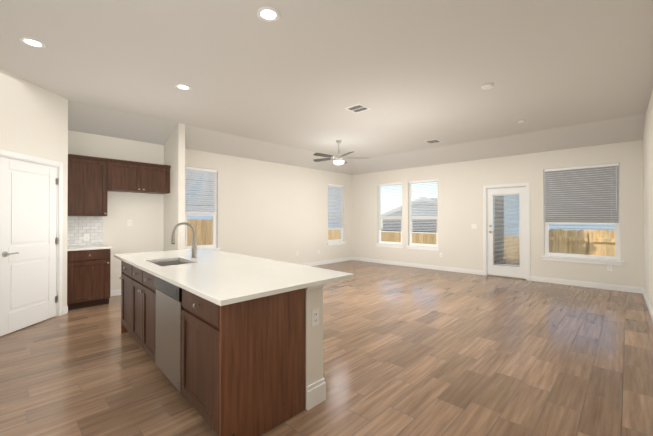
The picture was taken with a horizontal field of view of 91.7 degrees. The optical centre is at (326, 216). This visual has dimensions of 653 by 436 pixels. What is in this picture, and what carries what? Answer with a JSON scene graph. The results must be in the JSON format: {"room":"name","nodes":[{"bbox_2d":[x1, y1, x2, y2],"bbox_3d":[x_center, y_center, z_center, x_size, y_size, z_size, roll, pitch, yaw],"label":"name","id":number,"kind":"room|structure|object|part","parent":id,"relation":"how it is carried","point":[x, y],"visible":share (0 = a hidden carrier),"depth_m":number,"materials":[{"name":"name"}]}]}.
{"room":"kitchen","nodes":[
{"label":"kitchen","id":0,"kind":"room"},
{"bbox_2d":[0,68,63,306],"bbox_3d":[-3.694,-0.266,3.963,0.679,3.250,0.540,0,0,44],"label":"wall","id":1,"kind":"structure","parent":0,"point":[31,115],"depth_m":3.93,"materials":[{"name":"paint"}]},
{"bbox_2d":[0,157,56,335],"bbox_3d":[-3.685,0.337,3.925,0.035,2.019,0.782,0,0,-1],"label":"pantry door","id":2,"kind":"structure","parent":1,"relation":"in","point":[28,204],"depth_m":3.88,"materials":[{"name":"white"}]},
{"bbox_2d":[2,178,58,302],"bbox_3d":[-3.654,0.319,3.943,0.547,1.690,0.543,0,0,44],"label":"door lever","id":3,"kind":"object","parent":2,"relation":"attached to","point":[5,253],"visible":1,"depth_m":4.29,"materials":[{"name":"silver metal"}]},
{"bbox_2d":[0,149,62,316],"bbox_3d":[-3.705,0.305,3.925,0.131,2.107,0.934,0,0,-1],"label":"door frame","id":4,"kind":"structure","parent":1,"relation":"attached to","point":[59,219],"depth_m":4.33,"materials":[{"name":"white wood"}]},
{"bbox_2d":[164,123,187,250],"bbox_3d":[-2.823,-0.255,5.864,0.700,3.250,0.115,0,0,44],"label":"wall","id":5,"kind":"structure","parent":0,"point":[175,153],"depth_m":5.67,"materials":[{"name":"paint"}]},
{"bbox_2d":[64,98,351,303],"bbox_3d":[-3.056,-0.253,6.235,0.150,3.250,11.430,0,0,44],"label":"wall","id":6,"kind":"structure","parent":0,"point":[272,211],"depth_m":7.28,"materials":[{"name":"paint"}]},
{"bbox_2d":[67,216,102,245],"bbox_3d":[-3.967,0.228,5.156,0.009,0.471,0.549,0,0,44],"label":"backsplash","id":7,"kind":"structure","parent":6,"relation":"attached to","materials":[{"name":"tile"}]},
{"bbox_2d":[84,234,88,240],"bbox_3d":[-3.923,0.336,5.186,0.006,0.114,0.070,0,0,44],"label":"outlet","id":8,"kind":"object","parent":7,"relation":"attached to","point":[86,237],"visible":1,"depth_m":5.18,"materials":[{"name":"white plastic"}]},
{"bbox_2d":[67,154,114,217],"bbox_3d":[-3.815,-0.464,5.088,0.330,0.908,0.569,0,0,44],"label":"upper cabinet","id":9,"kind":"object","parent":6,"relation":"attached to","point":[92,181],"depth_m":4.97,"materials":[{"name":"brown wood"}]},
{"bbox_2d":[127,220,131,225],"bbox_3d":[-3.505,0.108,5.645,0.006,0.114,0.070,0,0,44],"label":"outlet","id":10,"kind":"object","parent":6,"relation":"attached to","point":[129,222],"visible":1,"depth_m":5.64,"materials":[{"name":"white plastic"}]},
{"bbox_2d":[115,162,146,192],"bbox_3d":[-3.474,-0.675,5.447,0.330,0.483,0.541,0,0,44],"label":"upper cabinet","id":11,"kind":"object","parent":6,"relation":"attached to","point":[131,177],"depth_m":5.39,"materials":[{"name":"brown wood"}]},
{"bbox_2d":[147,163,170,193],"bbox_3d":[-3.183,-0.673,5.753,0.330,0.483,0.541,0,0,44],"label":"upper cabinet","id":12,"kind":"object","parent":6,"relation":"attached to","point":[158,177],"depth_m":5.70,"materials":[{"name":"brown wood"}]},
{"bbox_2d":[185,171,220,250],"bbox_3d":[-2.631,-0.127,6.644,0.162,1.773,0.800,0,0,44],"label":"window","id":13,"kind":"structure","parent":6,"relation":"in","point":[213,247],"depth_m":6.72,"materials":[{"name":"white plastic"}]},
{"bbox_2d":[185,166,216,213],"bbox_3d":[-2.617,-0.541,6.633,0.064,0.942,0.682,0,0,44],"label":"window blind","id":14,"kind":"object","parent":13,"relation":"attached to","point":[196,199],"visible":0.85,"depth_m":6.61,"materials":[{"name":"white plastic"}]},
{"bbox_2d":[327,189,345,245],"bbox_3d":[0.263,-0.060,9.681,0.162,1.833,0.830,0,0,44],"label":"window","id":15,"kind":"structure","parent":6,"relation":"in","point":[335,241],"depth_m":9.82,"materials":[{"name":"white plastic"}]},
{"bbox_3d":[0.228,-0.118,9.714,0.028,1.636,0.656,0,0,44],"label":"glass","id":16,"kind":"part","parent":15,"relation":"part of","materials":[{"name":"clear glass"}]},
{"bbox_2d":[328,184,343,229],"bbox_3d":[0.276,-0.294,9.669,0.064,1.361,0.712,0,0,44],"label":"window blind","id":17,"kind":"object","parent":15,"relation":"attached to","point":[338,187],"visible":0.83,"depth_m":9.67,"materials":[{"name":"white plastic"}]},
{"bbox_2d":[0,260,652,435],"bbox_3d":[-0.554,1.398,3.843,7.360,0.080,11.730,0,0,44],"label":"floor","id":18,"kind":"structure","parent":0,"point":[411,351],"depth_m":2.84,"materials":[{"name":"brown wood"}]},
{"bbox_2d":[67,250,110,309],"bbox_3d":[-3.752,0.931,4.936,0.620,0.868,0.532,0,0,44],"label":"base cabinet","id":19,"kind":"object","parent":18,"relation":"on","point":[88,271],"depth_m":4.72,"materials":[{"name":"brown wood"}]},
{"bbox_2d":[67,246,110,249],"bbox_3d":[-3.739,0.480,4.937,0.641,0.031,0.547,0,0,44],"label":"countertop","id":20,"kind":"structure","parent":19,"relation":"on","point":[68,247],"depth_m":4.77,"materials":[{"name":"white stone"}]},
{"bbox_2d":[119,270,330,435],"bbox_3d":[-1.207,0.913,3.017,2.680,0.882,0.988,0,0,44],"label":"kitchen island","id":21,"kind":"object","parent":18,"relation":"on","point":[230,344],"depth_m":2.07,"materials":[{"name":"wood"}]},
{"bbox_2d":[154,276,183,392],"bbox_3d":[-1.018,0.912,2.677,0.608,0.880,0.682,0,0,44],"label":"dishwasher","id":22,"kind":"object","parent":21,"relation":"in","point":[168,296],"depth_m":2.41,"materials":[{"name":"silver metal"}]},
{"bbox_2d":[114,248,353,305],"bbox_3d":[-1.146,0.455,3.074,2.860,0.030,1.262,0,0,44],"label":"island countertop","id":23,"kind":"structure","parent":21,"relation":"on","point":[220,278],"depth_m":2.39,"materials":[{"name":"white stone"}]},
{"bbox_2d":[158,258,185,265],"bbox_3d":[-1.540,0.557,3.140,0.604,0.196,0.399,0,0,44],"label":"sink","id":24,"kind":"object","parent":23,"relation":"in","point":[161,261],"depth_m":3.39,"materials":[{"name":"silver metal"}]},
{"bbox_2d":[171,222,197,257],"bbox_3d":[-1.504,0.250,3.375,0.194,0.384,0.232,0,0,44],"label":"faucet","id":25,"kind":"object","parent":23,"relation":"on","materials":[{"name":"silver metal"}]},
{"bbox_2d":[311,308,318,325],"bbox_3d":[-0.079,0.722,2.276,0.008,0.115,0.072,0,0,44],"label":"outlet","id":26,"kind":"object","parent":21,"relation":"attached to","point":[314,311],"depth_m":2.27,"materials":[{"name":"white plastic"}]},
{"bbox_3d":[-0.983,0.914,3.252,2.680,0.881,0.340,0,0,44],"label":"post trim","id":27,"kind":"part","parent":21,"relation":"part of","materials":[{"name":"white paint"}]},
{"bbox_2d":[0,0,652,174],"bbox_3d":[-0.548,-1.524,3.764,7.219,0.396,11.601,0,0,44],"label":"ceiling","id":28,"kind":"structure","parent":0,"point":[292,82],"depth_m":3.68,"materials":[{"name":"grey paint"}]},
{"bbox_2d":[19,37,45,47],"bbox_3d":[-2.801,-1.660,3.024,0.190,0.010,0.190,0,0,44],"label":"recessed light","id":29,"kind":"object","parent":28,"relation":"in","point":[32,42],"visible":1,"depth_m":3.02,"materials":[{"name":"white"}]},
{"bbox_2d":[175,84,190,89],"bbox_3d":[-1.828,-1.655,4.045,0.190,0.010,0.190,0,0,44],"label":"recessed light","id":30,"kind":"object","parent":28,"relation":"in","point":[183,86],"visible":0.98,"depth_m":4.03,"materials":[{"name":"white plastic"}]},
{"bbox_2d":[257,6,279,21],"bbox_3d":[-0.478,-1.663,2.607,0.190,0.010,0.190,0,0,44],"label":"recessed light","id":31,"kind":"object","parent":28,"relation":"in","point":[269,14],"visible":1,"depth_m":2.60,"materials":[{"name":"white"}]},
{"bbox_2d":[313,140,353,172],"bbox_3d":[0.229,-1.299,6.846,1.262,0.690,1.252,0,0,44],"label":"ceiling fan","id":32,"kind":"object","parent":28,"relation":"hanging from","point":[338,157],"visible":1,"depth_m":6.77,"materials":[{"name":"silver metal"}]},
{"bbox_3d":[0.267,-1.183,6.852,0.230,0.112,0.230,0,0,44],"label":"lamp shade","id":33,"kind":"part","parent":32,"relation":"part of","materials":[{"name":"white glass"}]},
{"bbox_2d":[344,103,370,112],"bbox_3d":[0.479,-1.649,4.844,0.296,0.012,0.296,0,0,44],"label":"ceiling vent","id":34,"kind":"object","parent":28,"relation":"in","point":[357,108],"visible":0.98,"depth_m":4.83,"materials":[{"name":"white metal"}]},
{"bbox_2d":[424,139,442,143],"bbox_3d":[2.331,-1.637,6.919,0.296,0.012,0.296,0,0,44],"label":"ceiling vent","id":35,"kind":"object","parent":28,"relation":"in","point":[433,141],"visible":1,"depth_m":6.90,"materials":[{"name":"white metal"}]},
{"bbox_2d":[481,83,493,89],"bbox_3d":[2.035,-1.643,3.998,0.144,0.034,0.144,0,0,44],"label":"smoke detector","id":36,"kind":"object","parent":28,"relation":"attached to","point":[485,86],"visible":0.98,"depth_m":3.96,"materials":[{"name":"white plastic"}]},
{"bbox_2d":[352,140,639,286],"bbox_3d":[3.277,-0.243,7.992,6.600,3.250,0.150,0,0,44],"label":"wall","id":37,"kind":"structure","parent":0,"point":[460,184],"depth_m":7.51,"materials":[{"name":"paint"}]},
{"bbox_2d":[376,187,403,247],"bbox_3d":[1.869,-0.042,9.296,0.930,1.873,0.162,0,0,44],"label":"window","id":38,"kind":"structure","parent":37,"relation":"in","point":[384,243],"depth_m":9.33,"materials":[{"name":"white plastic"}]},
{"bbox_2d":[378,182,401,232],"bbox_3d":[1.856,-0.263,9.284,0.812,1.428,0.064,0,0,44],"label":"window blind","id":39,"kind":"object","parent":38,"relation":"attached to","point":[383,186],"visible":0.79,"depth_m":9.27,"materials":[{"name":"white plastic"}]},
{"bbox_2d":[407,182,439,250],"bbox_3d":[2.622,-0.046,8.579,0.950,1.873,0.162,0,0,44],"label":"window","id":40,"kind":"structure","parent":37,"relation":"in","point":[432,247],"depth_m":8.60,"materials":[{"name":"white plastic"}]},
{"bbox_2d":[409,179,437,233],"bbox_3d":[2.609,-0.267,8.566,0.832,1.428,0.064,0,0,44],"label":"window blind","id":41,"kind":"object","parent":40,"relation":"attached to","point":[428,182],"visible":0.9,"depth_m":8.55,"materials":[{"name":"white plastic"}]},
{"bbox_3d":[2.655,-0.105,8.613,0.776,1.676,0.028,0,0,44],"label":"glass","id":42,"kind":"part","parent":40,"relation":"part of","materials":[{"name":"clear glass"}]},
{"bbox_2d":[483,182,529,280],"bbox_3d":[4.086,0.321,7.200,0.946,2.113,0.157,0,0,44],"label":"door frame","id":43,"kind":"structure","parent":37,"relation":"attached to","point":[486,187],"depth_m":7.17,"materials":[{"name":"white wood"}]},
{"bbox_3d":[4.080,0.305,7.193,0.538,1.624,0.037,0,0,44],"label":"patio door glass","id":44,"kind":"part","parent":43,"relation":"part of","materials":[{"name":"clear glass"}]},
{"bbox_2d":[487,187,525,278],"bbox_3d":[4.076,0.348,7.189,0.788,2.010,0.057,0,0,44],"label":"patio door","id":45,"kind":"structure","parent":37,"relation":"in","point":[508,271],"depth_m":7.15,"materials":[{"name":"white wood"}]},
{"bbox_2d":[493,194,519,265],"bbox_3d":[4.080,0.296,7.193,0.530,1.602,0.018,0,0,44],"label":"door blind","id":46,"kind":"object","parent":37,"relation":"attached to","point":[514,195],"visible":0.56,"depth_m":7.18,"materials":[{"name":"white plastic"}]},
{"bbox_2d":[541,163,623,265],"bbox_3d":[5.026,-0.044,6.289,1.270,1.903,0.162,0,0,44],"label":"window","id":47,"kind":"structure","parent":37,"relation":"in","point":[577,259],"depth_m":6.21,"materials":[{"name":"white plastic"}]},
{"bbox_2d":[544,163,618,223],"bbox_3d":[5.013,-0.427,6.278,1.152,1.134,0.064,0,0,44],"label":"window blind","id":48,"kind":"object","parent":47,"relation":"attached to","point":[589,194],"visible":0.96,"depth_m":6.24,"materials":[{"name":"grey plastic"}]},
{"bbox_3d":[5.059,-0.103,6.324,1.096,1.706,0.028,0,0,44],"label":"glass","id":49,"kind":"part","parent":47,"relation":"part of","materials":[{"name":"clear glass"}]},
{"bbox_2d":[607,265,611,270],"bbox_3d":[5.307,0.960,5.940,0.070,0.114,0.006,0,0,44],"label":"electrical outlet","id":50,"kind":"object","parent":37,"relation":"attached to","point":[609,267],"visible":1,"depth_m":5.94,"materials":[{"name":"white plastic"}]},
{"bbox_2d":[640,90,652,309],"bbox_3d":[1.930,-0.280,1.487,0.420,3.250,11.430,0,0,44],"label":"wall","id":51,"kind":"structure","parent":0,"point":[646,145],"depth_m":4.92,"materials":[{"name":"paint"}]},
{"bbox_2d":[62,257,652,320],"bbox_3d":[-0.567,1.305,3.752,6.869,0.105,11.280,0,0,44],"label":"baseboard","id":52,"kind":"structure","parent":51,"relation":"attached to","point":[116,292],"depth_m":6.63,"materials":[{"name":"white"}]},
{"label":"outside","id":53,"kind":"structure","parent":0,"visible":0},
{"bbox_3d":[7.035,2.477,24.828,56.000,0.200,74.000,0,0,44],"label":"ground","id":54,"kind":"structure","parent":53,"visible":0},
{"bbox_2d":[187,219,212,245],"bbox_3d":[-6.812,1.153,5.807,0.090,2.232,11.350,0,0,44],"label":"fence","id":55,"kind":"object","parent":54,"relation":"on","point":[197,226],"depth_m":9.15,"materials":[{"name":"brown wood"}]},
{"bbox_2d":[186,171,339,229],"bbox_3d":[-9.019,-1.419,13.212,9.500,7.460,23.760,0,0,44],"label":"house","id":56,"kind":"structure","parent":54,"relation":"on","point":[200,217],"depth_m":11.69,"materials":[{"name":"blue"}]},
{"bbox_2d":[328,229,339,239],"bbox_3d":[-1.095,1.411,12.389,0.090,1.792,6.130,0,0,44],"label":"fence","id":57,"kind":"object","parent":54,"relation":"on","point":[334,234],"depth_m":13.89,"materials":[{"name":"brown wood"}]},
{"bbox_2d":[381,199,437,232],"bbox_3d":[14.628,0.166,38.325,11.300,4.575,12.760,0,0,44],"label":"house","id":58,"kind":"structure","parent":54,"relation":"on","point":[414,215],"depth_m":34.37,"materials":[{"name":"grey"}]},
{"bbox_2d":[381,231,519,264],"bbox_3d":[3.490,1.431,11.646,7.435,1.742,0.090,0,0,44],"label":"fence","id":59,"kind":"object","parent":54,"relation":"on","point":[418,237],"depth_m":11.45,"materials":[{"name":"brown wood"}]},
{"bbox_2d":[494,196,519,266],"bbox_3d":[4.364,0.361,8.804,2.050,3.850,2.510,0,0,44],"label":"patio","id":60,"kind":"structure","parent":54,"relation":"on","point":[499,243],"depth_m":9.41,"materials":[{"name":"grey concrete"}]},
{"bbox_2d":[494,195,614,236],"bbox_3d":[19.249,-1.449,22.885,16.360,7.630,12.700,0,0,44],"label":"house","id":61,"kind":"structure","parent":54,"relation":"on","point":[577,227],"depth_m":19.68,"materials":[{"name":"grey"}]},
{"bbox_2d":[549,228,620,258],"bbox_3d":[9.447,1.272,4.660,10.770,1.982,0.111,0,0,44],"label":"fence","id":62,"kind":"object","parent":54,"relation":"on","point":[585,234],"depth_m":7.74,"materials":[{"name":"brown wood"}]}
]}

